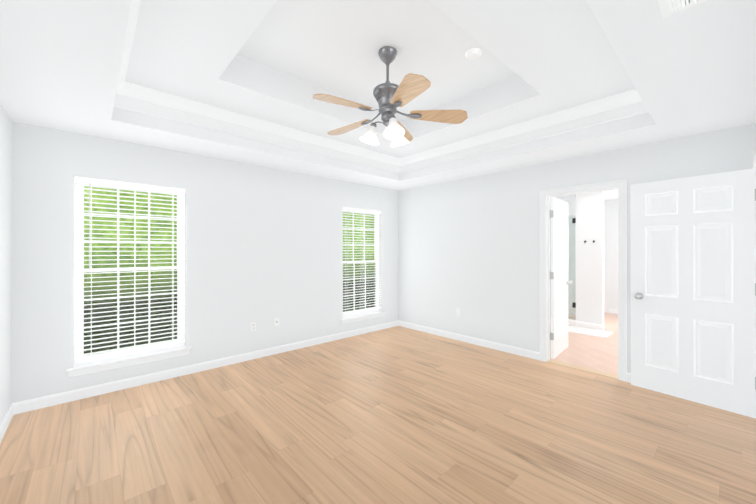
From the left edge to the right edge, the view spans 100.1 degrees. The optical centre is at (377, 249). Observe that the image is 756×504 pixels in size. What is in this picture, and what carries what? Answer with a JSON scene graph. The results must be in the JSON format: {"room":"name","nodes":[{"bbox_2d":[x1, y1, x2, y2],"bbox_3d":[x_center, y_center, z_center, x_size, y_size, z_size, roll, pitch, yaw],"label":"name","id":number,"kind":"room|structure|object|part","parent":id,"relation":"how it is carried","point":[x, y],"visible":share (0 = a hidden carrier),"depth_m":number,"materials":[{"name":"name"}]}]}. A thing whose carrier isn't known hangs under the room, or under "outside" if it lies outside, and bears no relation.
{"room":"empty bedroom","nodes":[
{"label":"empty bedroom","id":0,"kind":"room"},
{"bbox_2d":[0,103,11,424],"bbox_3d":[-1.701,0.124,1.044,0.150,2.500,4.470,0,0,-42],"label":"wall","id":1,"kind":"structure","parent":0,"point":[5,253],"depth_m":2.44,"materials":[{"name":"paint"}]},
{"bbox_2d":[0,402,15,442],"bbox_3d":[-1.631,1.326,1.085,0.013,0.095,4.140,0,0,-42],"label":"baseboard","id":2,"kind":"structure","parent":1,"relation":"attached to","point":[11,411],"depth_m":2.44,"materials":[{"name":"paint"}]},
{"bbox_2d":[11,122,397,402],"bbox_3d":[-1.401,0.130,4.236,4.890,2.500,0.150,0,0,-42],"label":"wall","id":3,"kind":"structure","parent":0,"point":[263,247],"depth_m":3.64,"materials":[{"name":"paint"}]},
{"bbox_2d":[66,182,191,377],"bbox_3d":[-2.478,0.245,3.227,0.990,1.834,0.183,0,0,-42],"label":"window","id":4,"kind":"structure","parent":3,"relation":"in","point":[104,363],"depth_m":3.18,"materials":[{"name":"paint"}]},
{"bbox_2d":[74,176,185,360],"bbox_3d":[-2.471,0.176,3.220,0.894,1.693,0.063,0,0,-42],"label":"window blind","id":5,"kind":"object","parent":4,"relation":"attached to","point":[79,180],"visible":0.94,"depth_m":3.19,"materials":[{"name":"white plastic"}]},
{"bbox_2d":[89,183,90,269],"bbox_3d":[-2.701,-0.212,2.969,0.012,0.820,0.012,0,0,-42],"label":"blind wand","id":6,"kind":"object","parent":5,"relation":"hanging from","point":[89,226],"visible":1,"depth_m":2.97,"materials":[{"name":"grey plastic"}]},
{"bbox_3d":[-2.519,0.203,3.273,0.830,1.680,0.028,0,0,-42],"label":"window glass","id":7,"kind":"part","parent":4,"relation":"part of","materials":[{"name":"clear glass"}]},
{"bbox_2d":[11,320,399,413],"bbox_3d":[-1.336,1.332,4.184,4.620,0.095,0.013,0,0,-42],"label":"baseboard","id":8,"kind":"structure","parent":3,"relation":"attached to","point":[51,400],"depth_m":3.40,"materials":[{"name":"paint"}]},
{"bbox_2d":[250,321,255,330],"bbox_3d":[-1.567,0.969,3.978,0.070,0.114,0.008,0,0,-42],"label":"outlet","id":9,"kind":"object","parent":3,"relation":"attached to","point":[252,328],"depth_m":3.97,"materials":[{"name":"white plastic"}]},
{"bbox_2d":[274,317,278,326],"bbox_3d":[-1.338,0.960,4.187,0.070,0.114,0.005,0,0,-42],"label":"outlet","id":10,"kind":"object","parent":3,"relation":"attached to","point":[277,318],"depth_m":4.18,"materials":[{"name":"white plastic"}]},
{"bbox_2d":[340,210,385,324],"bbox_3d":[-0.270,0.249,5.236,0.940,1.834,0.183,0,0,-42],"label":"window","id":11,"kind":"structure","parent":3,"relation":"in","point":[360,316],"depth_m":5.32,"materials":[{"name":"paint"}]},
{"bbox_3d":[-0.312,0.207,5.282,0.780,1.680,0.028,0,0,-42],"label":"window glass","id":12,"kind":"part","parent":11,"relation":"part of","materials":[{"name":"clear glass"}]},
{"bbox_2d":[343,206,381,314],"bbox_3d":[-0.263,0.179,5.229,0.844,1.693,0.063,0,0,-42],"label":"window blind","id":13,"kind":"object","parent":11,"relation":"attached to","point":[361,210],"visible":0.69,"depth_m":5.21,"materials":[{"name":"white plastic"}]},
{"bbox_2d":[0,326,755,503],"bbox_3d":[0.008,1.407,2.596,4.770,0.060,4.470,0,0,-42],"label":"floor","id":14,"kind":"structure","parent":0,"point":[398,415],"depth_m":2.31,"materials":[{"name":"brown wood"}]},
{"bbox_2d":[0,0,755,190],"bbox_3d":[0.063,-1.353,2.652,4.680,0.580,4.230,0,0,-42],"label":"ceiling","id":15,"kind":"structure","parent":0,"point":[689,71],"depth_m":2.39,"materials":[{"name":"paint"}]},
{"bbox_2d":[114,0,648,172],"bbox_3d":[0.081,-1.280,2.647,3.418,0.204,2.998,0,0,-42],"label":"crown molding","id":16,"kind":"structure","parent":15,"relation":"attached to","point":[169,106],"depth_m":3.25,"materials":[{"name":"paint"}]},
{"bbox_2d":[313,46,467,146],"bbox_3d":[0.040,-1.263,2.625,1.247,0.760,1.258,0,0,-42],"label":"fan","id":17,"kind":"object","parent":15,"relation":"hanging from","point":[390,97],"visible":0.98,"depth_m":2.57,"materials":[{"name":"brown wood"}]},
{"bbox_3d":[0.080,-1.192,2.633,0.244,0.346,0.244,0,0,-42],"label":"motor","id":18,"kind":"part","parent":17,"relation":"part of","materials":[{"name":"grey metal"}]},
{"bbox_2d":[465,48,481,60],"bbox_3d":[0.796,-1.624,2.649,0.136,0.038,0.136,0,0,-42],"label":"smoke detector","id":19,"kind":"object","parent":15,"relation":"attached to","point":[471,54],"visible":1,"depth_m":2.62,"materials":[{"name":"white plastic"}]},
{"bbox_2d":[657,0,706,17],"bbox_3d":[1.230,-1.060,1.279,0.360,0.014,0.160,0,0,-42],"label":"ceiling vent","id":20,"kind":"object","parent":15,"relation":"in","point":[668,7],"visible":1,"depth_m":1.38,"materials":[{"name":"white plastic"}]},
{"bbox_2d":[398,123,755,372],"bbox_3d":[1.867,0.130,4.188,0.120,2.500,4.320,0,0,-42],"label":"wall","id":21,"kind":"structure","parent":0,"point":[469,247],"depth_m":4.31,"materials":[{"name":"paint"}]},
{"bbox_2d":[456,308,459,315],"bbox_3d":[1.212,0.951,4.811,0.008,0.114,0.070,0,0,-42],"label":"outlet","id":22,"kind":"object","parent":21,"relation":"attached to","point":[457,311],"visible":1,"depth_m":4.80,"materials":[{"name":"white plastic"}]},
{"bbox_2d":[400,321,539,359],"bbox_3d":[1.197,1.334,4.824,0.013,0.095,2.414,0,0,-42],"label":"baseboard","id":23,"kind":"structure","parent":21,"relation":"attached to","point":[489,344],"depth_m":4.57,"materials":[{"name":"paint"}]},
{"bbox_2d":[550,197,572,358],"bbox_3d":[2.415,0.359,4.204,0.167,2.018,0.715,0,0,44],"label":"bathroom door","id":24,"kind":"structure","parent":21,"relation":"in","point":[559,281],"depth_m":4.13,"materials":[{"name":"paint"}]},
{"bbox_3d":[2.170,0.324,3.954,0.040,1.628,0.015,0,0,44],"label":"bathroom door hinges","id":25,"kind":"part","parent":24,"relation":"part of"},
{"bbox_2d":[539,179,626,381],"bbox_3d":[2.348,0.326,3.659,0.158,2.106,0.862,0,0,-42],"label":"door frame","id":26,"kind":"structure","parent":21,"relation":"attached to","point":[620,186],"depth_m":3.56,"materials":[{"name":"paint"}]},
{"bbox_2d":[627,373,630,382],"bbox_3d":[2.880,1.330,2.974,0.013,0.095,0.864,0,0,-42],"label":"baseboard","id":27,"kind":"structure","parent":21,"relation":"attached to","point":[628,374],"depth_m":3.28,"materials":[{"name":"paint"}]},
{"bbox_2d":[546,359,617,378],"bbox_3d":[2.348,1.406,3.657,0.120,0.066,0.712,0,0,-42],"label":"threshold","id":28,"kind":"object","parent":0,"point":[602,373],"visible":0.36,"depth_m":3.62,"materials":[{"name":"beige wood"}]},
{"bbox_2d":[550,312,617,374],"bbox_3d":[3.911,1.412,5.134,4.180,0.060,2.970,0,0,-42],"label":"floor","id":29,"kind":"structure","parent":0,"point":[593,352],"depth_m":4.32,"materials":[{"name":"wood plank"}]},
{"bbox_2d":[568,325,612,337],"bbox_3d":[3.498,1.376,5.312,0.450,0.012,0.650,0,0,-42],"label":"bath rug","id":30,"kind":"object","parent":29,"relation":"on","point":[591,332],"visible":0.79,"depth_m":5.27,"materials":[{"name":"white fabric"}]},
{"bbox_2d":[550,190,617,324],"bbox_3d":[3.911,0.132,5.136,4.180,2.500,2.970,0,0,-42],"label":"wall","id":31,"kind":"structure","parent":0,"point":[596,289],"depth_m":5.62,"materials":[{"name":"paint"}]},
{"bbox_2d":[550,198,575,325],"bbox_3d":[3.709,0.164,6.331,1.070,2.440,0.730,0,0,-42],"label":"tiled wall","id":32,"kind":"structure","parent":31,"relation":"attached to","point":[571,212],"depth_m":6.61,"materials":[{"name":"white tile"}]},
{"bbox_3d":[3.358,0.328,5.974,0.010,1.890,0.645,0,0,-42],"label":"bath shower glass panel","id":33,"kind":"part","parent":31,"relation":"part of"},
{"bbox_2d":[572,218,594,307],"bbox_3d":[3.641,0.248,5.616,0.090,1.620,0.356,0,0,-42],"label":"hooks","id":34,"kind":"object","parent":31,"relation":"attached to","point":[573,303],"visible":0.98,"depth_m":5.74,"materials":[{"name":"black metal"}]},
{"bbox_2d":[576,321,603,329],"bbox_3d":[3.693,1.335,5.542,0.013,0.095,0.413,0,0,-42],"label":"baseboard","id":35,"kind":"structure","parent":31,"relation":"attached to","point":[592,325],"depth_m":5.52,"materials":[{"name":"paint"}]},
{"bbox_2d":[609,309,617,313],"bbox_3d":[5.664,1.336,6.154,0.013,0.095,1.920,0,0,-42],"label":"baseboard","id":36,"kind":"structure","parent":31,"relation":"attached to","point":[614,311],"depth_m":6.81,"materials":[{"name":"paint"}]},
{"bbox_3d":[1.462,0.124,1.001,4.770,2.500,0.150,0,0,-42],"label":"wall","id":37,"kind":"structure","parent":0,"visible":0},
{"bbox_2d":[630,168,755,417],"bbox_3d":[2.812,0.356,2.884,0.167,2.018,0.821,0,0,-37],"label":"door","id":38,"kind":"structure","parent":37,"relation":"in","point":[692,239],"depth_m":2.83,"materials":[{"name":"paint"}]},
{"bbox_3d":[2.595,0.463,3.168,0.167,0.066,0.104,0,0,-37],"label":"knob","id":39,"kind":"part","parent":38,"relation":"part of","materials":[{"name":"grey metal"}]},
{"bbox_3d":[3.060,0.322,2.566,0.040,1.628,0.015,0,0,-37],"label":"door hinges","id":40,"kind":"part","parent":38,"relation":"part of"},
{"bbox_2d":[753,152,755,417],"bbox_3d":[2.822,0.323,2.250,0.965,2.106,0.170,0,0,-42],"label":"door frame","id":41,"kind":"structure","parent":37,"relation":"attached to","point":[754,162],"depth_m":2.58,"materials":[{"name":"paint"}]},
{"label":"outside","id":42,"kind":"structure","parent":0,"visible":0},
{"bbox_2d":[84,186,374,353],"bbox_3d":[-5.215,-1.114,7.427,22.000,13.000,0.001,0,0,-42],"label":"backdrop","id":43,"kind":"structure","parent":42,"point":[154,273],"depth_m":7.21,"materials":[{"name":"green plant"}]}
]}

